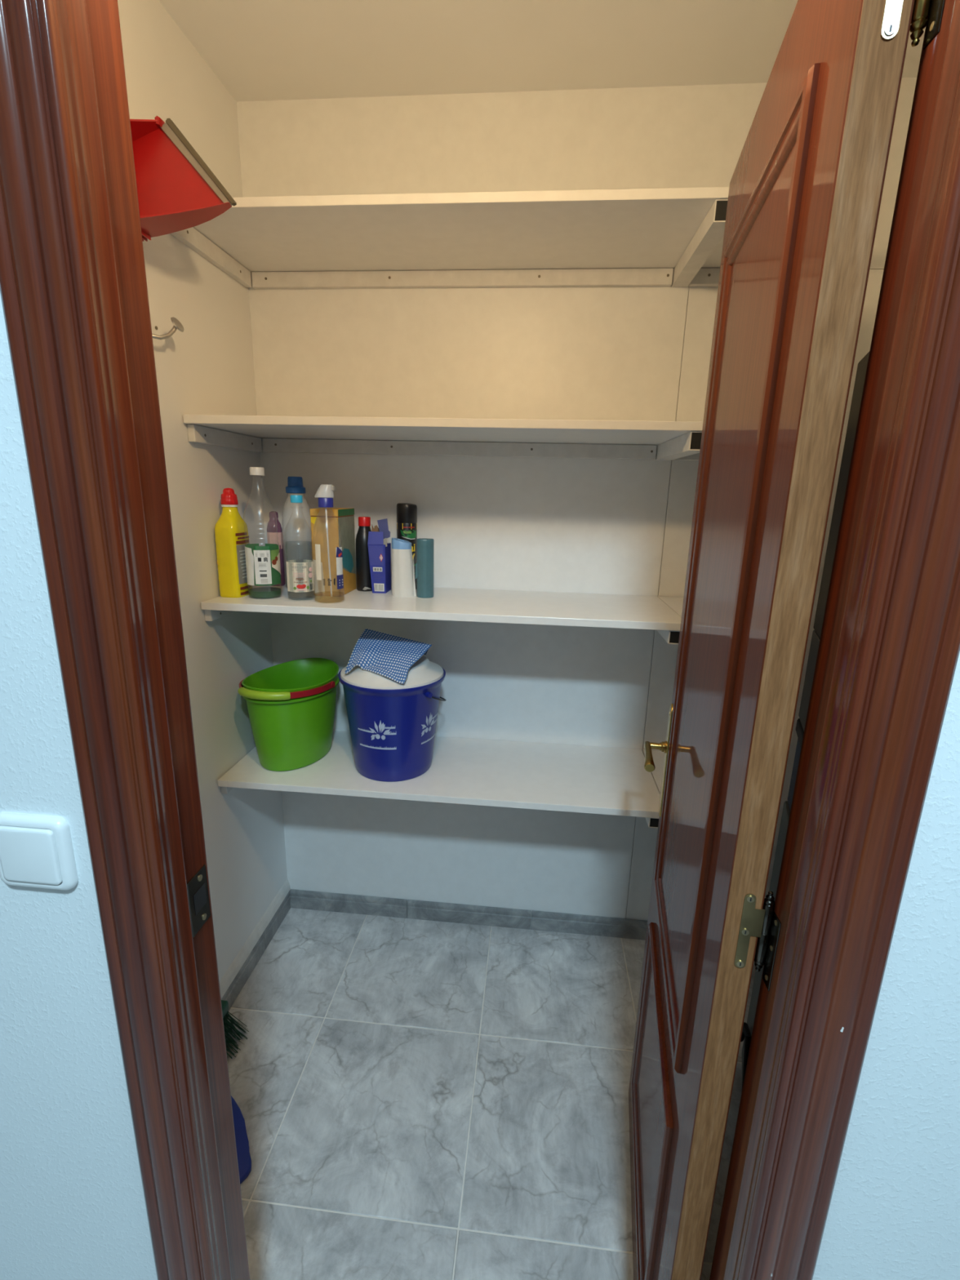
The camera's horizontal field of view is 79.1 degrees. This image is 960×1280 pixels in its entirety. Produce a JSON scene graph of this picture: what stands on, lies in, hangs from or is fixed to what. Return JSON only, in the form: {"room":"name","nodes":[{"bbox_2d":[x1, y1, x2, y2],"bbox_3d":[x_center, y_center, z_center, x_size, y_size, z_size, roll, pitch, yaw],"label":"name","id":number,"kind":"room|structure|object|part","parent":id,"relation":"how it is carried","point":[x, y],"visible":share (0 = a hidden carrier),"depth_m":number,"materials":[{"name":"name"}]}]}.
{"room":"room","nodes":[
{"label":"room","id":0,"kind":"room"},
{"bbox_2d":[117,0,287,981],"bbox_3d":[-0.774,-0.085,1.282,0.100,2.460,1.338,3,14,5],"label":"wall","id":1,"kind":"structure","parent":0,"point":[207,367],"depth_m":1.49,"materials":[{"name":"paint"}]},
{"bbox_2d":[151,316,184,339],"bbox_3d":[-0.669,-0.663,1.216,0.066,0.067,0.082,3,14,5],"label":"coat hook","id":2,"kind":"object","parent":1,"relation":"attached to","point":[177,325],"visible":0.57,"depth_m":1.23,"materials":[{"name":"metal"}]},
{"bbox_3d":[-0.672,-0.647,1.214,0.080,0.037,0.014,-10,18,-38],"label":"arm","id":3,"kind":"part","parent":2,"relation":"part of","materials":[{"name":"metal"}]},
{"bbox_2d":[129,115,236,241],"bbox_3d":[-0.583,-0.797,1.063,0.250,0.298,0.084,3,14,5],"label":"dustpan","id":4,"kind":"object","parent":1,"relation":"hanging from","point":[177,191],"visible":0.48,"depth_m":1.08,"materials":[{"name":"red plastic"}]},
{"bbox_2d":[219,878,290,1011],"bbox_3d":[-0.750,1.061,1.535,0.010,0.116,1.198,3,14,5],"label":"baseboard","id":5,"kind":"structure","parent":1,"relation":"attached to","point":[240,970],"depth_m":1.85,"materials":[{"name":"tile"}]},
{"bbox_2d":[0,293,959,1279],"bbox_3d":[0.044,0.099,0.551,3.400,2.500,0.085,3,14,5],"label":"wall","id":6,"kind":"structure","parent":0,"point":[73,1206],"depth_m":0.59,"materials":[{"name":"paint"}]},
{"bbox_2d":[0,812,78,890],"bbox_3d":[-0.446,0.212,0.578,0.082,0.082,0.013,3,14,5],"label":"light switch","id":7,"kind":"object","parent":6,"relation":"attached to","point":[37,851],"visible":1,"depth_m":0.57,"materials":[{"name":"white plastic"}]},
{"bbox_2d":[0,0,249,1279],"bbox_3d":[-0.342,0.294,0.635,0.069,2.063,0.112,3,14,5],"label":"door frame","id":8,"kind":"structure","parent":6,"relation":"attached to","point":[73,290],"depth_m":0.51,"materials":[{"name":"brown wood"}]},
{"bbox_3d":[-0.322,0.298,0.666,0.002,0.070,0.036,3,14,5],"label":"strike plate","id":9,"kind":"part","parent":8,"relation":"part of","materials":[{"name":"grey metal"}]},
{"bbox_2d":[628,0,930,1279],"bbox_3d":[0.329,0.260,0.940,0.096,1.996,0.631,4,14,11],"label":"door","id":10,"kind":"structure","parent":6,"relation":"in","point":[806,184],"depth_m":0.65,"materials":[{"name":"brown wood"}]},
{"bbox_3d":[0.319,0.864,1.093,0.003,0.359,0.349,4,14,12],"label":"panel","id":11,"kind":"part","parent":10,"relation":"part of","materials":[{"name":"brown wood"}]},
{"bbox_3d":[0.316,0.864,1.094,0.012,0.435,0.427,4,14,12],"label":"panel moulding","id":12,"kind":"part","parent":10,"relation":"part of","materials":[{"name":"brown wood"}]},
{"bbox_3d":[0.345,0.232,1.156,0.040,0.022,0.105,4,14,12],"label":"lever","id":13,"kind":"part","parent":10,"relation":"part of","materials":[{"name":"gold metal"}]},
{"bbox_3d":[0.385,0.250,1.198,0.008,0.251,0.034,4,14,12],"label":"handle plate","id":14,"kind":"part","parent":10,"relation":"part of","materials":[{"name":"gold metal"}]},
{"bbox_3d":[0.341,-0.009,0.873,0.003,1.090,0.349,4,14,12],"label":"panel","id":15,"kind":"part","parent":10,"relation":"part of","materials":[{"name":"brown wood"}]},
{"bbox_3d":[0.337,-0.009,0.874,0.012,1.166,0.427,4,14,12],"label":"panel moulding","id":16,"kind":"part","parent":10,"relation":"part of","materials":[{"name":"brown wood"}]},
{"bbox_2d":[709,0,959,1279],"bbox_3d":[0.326,0.325,0.576,0.069,2.063,0.113,3,14,5],"label":"door frame","id":17,"kind":"structure","parent":6,"relation":"attached to","point":[889,649],"depth_m":0.47,"materials":[{"name":"brown wood"}]},
{"bbox_3d":[0.312,0.333,0.623,0.001,0.086,0.018,3,14,5],"label":"hinge plate","id":18,"kind":"part","parent":17,"relation":"part of","materials":[{"name":"black metal"}]},
{"bbox_3d":[0.333,-0.482,0.417,0.001,0.086,0.018,3,14,5],"label":"hinge plate","id":19,"kind":"part","parent":17,"relation":"part of","materials":[{"name":"gold metal"}]},
{"bbox_2d":[226,907,755,1279],"bbox_3d":[-0.119,1.568,0.069,3.298,0.120,4.352,3,14,5],"label":"floor","id":20,"kind":"structure","parent":0,"point":[416,1099],"depth_m":1.46,"materials":[{"name":"tile"}]},
{"bbox_2d":[221,1000,248,1060],"bbox_3d":[-0.694,0.502,1.365,0.122,1.276,0.252,3,14,5],"label":"broom","id":21,"kind":"object","parent":20,"relation":"on","point":[228,1039],"visible":0.1,"depth_m":1.59,"materials":[{"name":"green plastic"}]},
{"bbox_2d":[231,1095,251,1183],"bbox_3d":[-0.585,1.142,1.352,0.091,0.054,0.225,-5,15,-23],"label":"slipper","id":22,"kind":"object","parent":20,"relation":"on","point":[244,1160],"visible":0.35,"depth_m":1.34,"materials":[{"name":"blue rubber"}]},
{"bbox_2d":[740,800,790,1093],"bbox_3d":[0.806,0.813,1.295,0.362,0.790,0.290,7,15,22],"label":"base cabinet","id":23,"kind":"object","parent":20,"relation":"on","point":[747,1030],"visible":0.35,"depth_m":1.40,"materials":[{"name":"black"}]},
{"bbox_2d":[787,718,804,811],"bbox_3d":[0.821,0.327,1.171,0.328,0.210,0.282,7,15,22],"label":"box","id":24,"kind":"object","parent":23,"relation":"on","point":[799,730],"visible":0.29,"depth_m":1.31,"materials":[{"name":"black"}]},
{"bbox_3d":[0.824,0.243,1.149,0.328,0.035,0.282,7,15,22],"label":"box lid","id":25,"kind":"part","parent":24,"relation":"part of","materials":[{"name":"black"}]},
{"bbox_2d":[158,0,925,102],"bbox_3d":[0.239,-1.274,0.860,2.077,0.100,1.382,3,14,5],"label":"ceiling","id":26,"kind":"structure","parent":0,"point":[259,50],"depth_m":1.31,"materials":[{"name":"paint"}]},
{"bbox_2d":[236,77,916,920],"bbox_3d":[0.270,-0.188,1.793,2.077,2.460,0.100,3,14,5],"label":"wall","id":27,"kind":"structure","parent":0,"point":[622,526],"depth_m":1.67,"materials":[{"name":"paint"}]},
{"bbox_2d":[217,729,659,828],"bbox_3d":[-0.103,0.388,1.724,1.201,0.049,0.383,3,14,5],"label":"shelf","id":28,"kind":"object","parent":27,"relation":"attached to","point":[581,779],"visible":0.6,"depth_m":1.62,"materials":[{"name":"white wood"}]},
{"bbox_2d":[237,657,339,771],"bbox_3d":[-0.551,0.220,1.716,0.258,0.259,0.340,6,15,17],"label":"bucket","id":29,"kind":"object","parent":28,"relation":"on","point":[291,704],"visible":0.98,"depth_m":1.63,"materials":[{"name":"plastic"}]},
{"bbox_3d":[-0.569,0.130,1.626,0.254,0.026,0.183,6,15,17],"label":"handle","id":30,"kind":"part","parent":29,"relation":"part of","materials":[{"name":"plastic"}]},
{"bbox_2d":[337,655,445,782],"bbox_3d":[-0.247,0.209,1.666,0.300,0.319,0.300,3,14,5],"label":"bucket","id":31,"kind":"object","parent":28,"relation":"on","point":[392,724],"visible":0.88,"depth_m":1.56,"materials":[{"name":"plastic"}]},
{"bbox_2d":[357,720,396,749],"bbox_3d":[-0.278,0.249,1.554,0.111,0.089,0.021,5,15,13],"label":"print","id":32,"kind":"object","parent":31,"relation":"attached to","point":[371,735],"depth_m":1.55},
{"bbox_2d":[344,628,431,684],"bbox_3d":[-0.239,0.031,1.595,0.203,0.109,0.193,6,15,18],"label":"checked cloth","id":33,"kind":"object","parent":31,"relation":"on","point":[390,656],"visible":1,"depth_m":1.56,"materials":[{"name":"blue fabric"}]},
{"bbox_3d":[-0.245,0.080,1.632,0.286,0.051,0.286,3,14,5],"label":"lid","id":34,"kind":"part","parent":31,"relation":"part of","materials":[{"name":"white plastic"}]},
{"bbox_2d":[421,711,438,744],"bbox_3d":[-0.137,0.236,1.621,0.017,0.089,0.100,7,15,21],"label":"print","id":35,"kind":"object","parent":31,"relation":"attached to","point":[428,718],"depth_m":1.60},
{"bbox_3d":[-0.198,0.142,1.706,0.300,0.076,0.153,13,18,39],"label":"wire handle","id":36,"kind":"part","parent":31,"relation":"part of","materials":[{"name":"grey metal"}]},
{"bbox_2d":[200,581,681,644],"bbox_3d":[-0.091,-0.088,1.603,1.201,0.052,0.383,3,14,5],"label":"shelf","id":37,"kind":"object","parent":27,"relation":"attached to","point":[454,604],"visible":0.79,"depth_m":1.48,"materials":[{"name":"white wood"}]},
{"bbox_2d":[214,488,252,597],"bbox_3d":[-0.655,-0.258,1.541,0.063,0.281,0.087,3,14,5],"label":"bottle","id":38,"kind":"object","parent":37,"relation":"on","point":[231,531],"visible":0.91,"depth_m":1.51,"materials":[{"name":"yellow plastic"}]},
{"bbox_2d":[235,532,250,595],"bbox_3d":[-0.627,-0.204,1.551,0.003,0.162,0.070,3,14,5],"label":"print","id":39,"kind":"object","parent":38,"relation":"attached to","point":[242,539],"depth_m":1.53},
{"bbox_2d":[239,550,246,577],"bbox_3d":[-0.625,-0.204,1.552,0.001,0.073,0.059,3,14,5],"label":"print","id":40,"kind":"object","parent":38,"relation":"attached to","point":[242,569],"depth_m":1.54},
{"bbox_2d":[244,466,280,598],"bbox_3d":[-0.572,-0.278,1.521,0.086,0.334,0.085,3,14,5],"label":"detergent bottle","id":41,"kind":"object","parent":37,"relation":"on","point":[263,566],"visible":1,"depth_m":1.51,"materials":[{"name":"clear plastic"}]},
{"bbox_2d":[244,546,254,585],"bbox_3d":[-0.598,-0.192,1.509,0.037,0.100,0.004,11,17,34],"label":"print","id":42,"kind":"object","parent":41,"relation":"on","point":[249,551],"depth_m":1.51},
{"bbox_2d":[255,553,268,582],"bbox_3d":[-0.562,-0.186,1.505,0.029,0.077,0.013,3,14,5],"label":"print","id":43,"kind":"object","parent":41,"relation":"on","point":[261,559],"depth_m":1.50,"materials":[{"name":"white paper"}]},
{"bbox_2d":[253,550,271,584],"bbox_3d":[-0.563,-0.189,1.507,0.036,0.088,0.016,3,14,5],"label":"print","id":44,"kind":"object","parent":41,"relation":"on","point":[262,559],"depth_m":1.50},
{"bbox_2d":[257,557,267,577],"bbox_3d":[-0.560,-0.188,1.503,0.023,0.051,0.002,-4,15,-19],"label":"print","id":45,"kind":"object","parent":41,"relation":"attached to","point":[262,562],"depth_m":1.50},
{"bbox_2d":[271,556,277,564],"bbox_3d":[-0.536,-0.207,1.520,0.001,0.021,0.022,8,16,25],"label":"print","id":46,"kind":"object","parent":41,"relation":"on","point":[274,559],"depth_m":1.52},
{"bbox_2d":[271,549,279,560],"bbox_3d":[-0.534,-0.223,1.525,0.005,0.028,0.039,5,15,14],"label":"print","id":47,"kind":"object","parent":41,"relation":"on","point":[274,553],"depth_m":1.52,"materials":[{"name":"green paper"}]},
{"bbox_2d":[271,552,280,573],"bbox_3d":[-0.536,-0.199,1.532,0.008,0.060,0.038,3,14,5],"label":"print","id":48,"kind":"object","parent":41,"relation":"attached to","point":[276,567],"depth_m":1.53},
{"bbox_2d":[266,511,284,586],"bbox_3d":[-0.606,-0.271,1.725,0.043,0.218,0.043,3,14,5],"label":"bottle","id":49,"kind":"object","parent":37,"relation":"on","point":[274,531],"visible":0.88,"depth_m":1.70,"materials":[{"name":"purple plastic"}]},
{"bbox_2d":[283,476,312,586],"bbox_3d":[-0.526,-0.308,1.680,0.084,0.316,0.084,3,14,5],"label":"bottle","id":50,"kind":"object","parent":37,"relation":"on","point":[299,550],"visible":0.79,"depth_m":1.66,"materials":[{"name":"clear plastic"}]},
{"bbox_2d":[286,494,314,592],"bbox_3d":[-0.470,-0.238,1.510,0.070,0.268,0.070,3,14,5],"label":"vinegar bottle","id":51,"kind":"object","parent":37,"relation":"on","point":[300,575],"visible":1,"depth_m":1.50,"materials":[{"name":"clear plastic"}]},
{"bbox_2d":[290,564,308,570],"bbox_3d":[-0.463,-0.187,1.491,0.044,0.017,0.007,-2,15,-14],"label":"print","id":52,"kind":"object","parent":51,"relation":"on","point":[293,566],"depth_m":1.49,"materials":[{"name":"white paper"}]},
{"bbox_2d":[296,584,306,588],"bbox_3d":[-0.461,-0.139,1.502,0.024,0.011,0.002,-3,15,-18],"label":"print","id":53,"kind":"object","parent":51,"relation":"on","point":[298,586],"depth_m":1.50},
{"bbox_2d":[297,567,312,590],"bbox_3d":[-0.452,-0.158,1.504,0.043,0.059,0.007,-9,18,-36],"label":"print","id":54,"kind":"object","parent":51,"relation":"on","point":[304,575],"depth_m":1.50},
{"bbox_2d":[315,484,343,589],"bbox_3d":[-0.390,-0.245,1.487,0.078,0.296,0.078,3,14,5],"label":"spray bottle","id":55,"kind":"object","parent":37,"relation":"on","point":[323,502],"visible":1,"depth_m":1.47,"materials":[{"name":"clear plastic"}]},
{"bbox_2d":[312,559,324,593],"bbox_3d":[-0.437,-0.172,1.579,0.030,0.094,0.001,3,14,5],"label":"print","id":56,"kind":"object","parent":55,"relation":"attached to","point":[319,588],"depth_m":1.58},
{"bbox_2d":[323,577,335,585],"bbox_3d":[-0.382,-0.147,1.475,0.030,0.020,0.003,-3,15,-16],"label":"print","id":57,"kind":"object","parent":55,"relation":"on","point":[329,581],"depth_m":1.47},
{"bbox_2d":[336,546,343,589],"bbox_3d":[-0.358,-0.185,1.485,0.009,0.109,0.024,3,14,5],"label":"print","id":58,"kind":"object","parent":55,"relation":"on","point":[339,550],"depth_m":1.48},
{"bbox_2d":[310,507,356,596],"bbox_3d":[-0.408,-0.249,1.629,0.077,0.233,0.141,3,14,5],"label":"carton","id":59,"kind":"object","parent":37,"relation":"on","point":[331,528],"visible":0.93,"depth_m":1.57,"materials":[{"name":"orange cardboard"}]},
{"bbox_2d":[311,516,317,524],"bbox_3d":[-0.440,-0.317,1.543,0.018,0.020,0.001,3,14,5],"label":"print","id":60,"kind":"object","parent":59,"relation":"attached to","point":[313,519],"depth_m":1.54},
{"bbox_3d":[-0.405,-0.353,1.603,0.076,0.019,0.141,3,14,5],"label":"lid","id":61,"kind":"part","parent":59,"relation":"part of","materials":[{"name":"cardboard"}]},
{"bbox_2d":[337,508,354,516],"bbox_3d":[-0.367,-0.351,1.600,0.001,0.018,0.140,3,14,5],"label":"print","id":62,"kind":"object","parent":59,"relation":"attached to","point":[348,511],"depth_m":1.59},
{"bbox_2d":[337,515,355,595],"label":"print","id":63,"kind":"object","parent":59,"relation":"attached to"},
{"bbox_2d":[342,548,353,573],"bbox_3d":[-0.371,-0.220,1.627,0.001,0.076,0.112,3,14,5],"label":"print","id":64,"kind":"object","parent":59,"relation":"attached to","point":[347,559],"depth_m":1.63},
{"bbox_2d":[340,568,356,595],"bbox_3d":[-0.372,-0.175,1.645,0.001,0.081,0.139,3,14,5],"label":"print","id":65,"kind":"object","parent":59,"relation":"attached to","point":[349,579],"depth_m":1.64},
{"bbox_2d":[355,516,372,591],"bbox_3d":[-0.332,-0.249,1.682,0.054,0.210,0.059,3,14,5],"label":"bottle","id":66,"kind":"object","parent":37,"relation":"on","point":[362,563],"visible":0.82,"depth_m":1.66,"materials":[{"name":"plastic"}]},
{"bbox_2d":[367,518,391,593],"bbox_3d":[-0.281,-0.243,1.665,0.061,0.209,0.070,3,14,5],"label":"carton","id":67,"kind":"object","parent":37,"relation":"on","point":[379,550],"visible":1,"depth_m":1.64,"materials":[{"name":"cardboard"}]},
{"bbox_2d":[373,567,382,571],"bbox_3d":[-0.289,-0.199,1.641,0.026,0.012,0.002,3,14,5],"label":"print","id":68,"kind":"object","parent":67,"relation":"on","point":[375,569],"depth_m":1.64},
{"bbox_2d":[374,584,382,590],"bbox_3d":[-0.287,-0.150,1.653,0.024,0.018,0.001,2,14,1],"label":"print","id":69,"kind":"object","parent":67,"relation":"on","point":[377,587],"depth_m":1.65},
{"bbox_2d":[391,537,416,597],"bbox_3d":[-0.212,-0.202,1.613,0.066,0.159,0.058,-2,15,-12],"label":"bottle","id":70,"kind":"object","parent":37,"relation":"on","point":[403,585],"visible":1,"depth_m":1.59,"materials":[{"name":"white plastic"}]},
{"bbox_2d":[396,502,417,589],"bbox_3d":[-0.214,-0.274,1.710,0.059,0.250,0.059,3,14,5],"label":"spray can","id":71,"kind":"object","parent":37,"relation":"on","point":[406,513],"visible":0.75,"depth_m":1.67,"materials":[{"name":"black metal"}]},
{"bbox_2d":[415,537,434,598],"bbox_3d":[-0.151,-0.198,1.602,0.048,0.159,0.047,3,14,5],"label":"roll","id":72,"kind":"object","parent":37,"relation":"on","point":[424,546],"visible":1,"depth_m":1.58,"materials":[{"name":"teal plastic"}]},
{"bbox_2d":[182,414,702,460],"bbox_3d":[-0.080,-0.515,1.495,1.201,0.059,0.383,3,14,5],"label":"shelf","id":73,"kind":"object","parent":27,"relation":"attached to","point":[457,437],"visible":0.95,"depth_m":1.48,"materials":[{"name":"white wood"}]},
{"bbox_2d":[170,186,728,288],"bbox_3d":[-0.070,-0.938,1.389,1.201,0.059,0.383,3,14,5],"label":"shelf","id":74,"kind":"object","parent":27,"relation":"attached to","point":[633,237],"visible":0.88,"depth_m":1.36,"materials":[{"name":"white wood"}]},
{"bbox_2d":[289,888,647,940],"bbox_3d":[0.240,0.983,2.031,1.868,0.072,0.010,3,14,5],"label":"baseboard","id":75,"kind":"structure","parent":27,"relation":"attached to","point":[627,928],"depth_m":2.05,"materials":[{"name":"tile"}]},
{"bbox_3d":[-0.074,0.003,1.826,1.204,2.056,0.006,3,14,5],"label":"lining panel","id":76,"kind":"part","parent":27,"relation":"part of","materials":[{"name":"white paint"}]},
{"bbox_3d":[0.290,-1.173,1.496,1.877,0.403,0.006,3,14,5],"label":"lining panel","id":77,"kind":"part","parent":27,"relation":"part of","materials":[{"name":"white paint"}]},
{"bbox_2d":[642,749,664,793],"bbox_3d":[0.613,0.421,1.661,0.234,0.047,0.382,3,14,5],"label":"shelf","id":78,"kind":"object","parent":27,"relation":"attached to","point":[658,756],"visible":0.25,"depth_m":1.74,"materials":[{"name":"white wood"}]},
{"bbox_2d":[657,596,683,617],"bbox_3d":[0.625,-0.054,1.541,0.234,0.050,0.382,3,14,5],"label":"shelf","id":79,"kind":"object","parent":27,"relation":"attached to","point":[675,603],"visible":0.15,"depth_m":1.62,"materials":[{"name":"white wood"}]},
{"bbox_2d":[671,453,699,460],"bbox_3d":[0.635,-0.482,1.433,0.234,0.057,0.382,3,14,5],"label":"shelf","id":80,"kind":"object","parent":27,"relation":"attached to","point":[695,456],"visible":0.02,"depth_m":1.61,"materials":[{"name":"white wood"}]},
{"bbox_2d":[688,235,724,286],"bbox_3d":[0.646,-0.904,1.326,0.234,0.057,0.382,3,14,5],"label":"shelf","id":81,"kind":"object","parent":27,"relation":"attached to","point":[708,275],"visible":0.22,"depth_m":1.50,"materials":[{"name":"white wood"}]},
{"bbox_3d":[0.860,0.048,1.744,0.671,2.056,0.005,3,14,5],"label":"lining panel","id":82,"kind":"part","parent":27,"relation":"part of","materials":[{"name":"white paint"}]}
]}

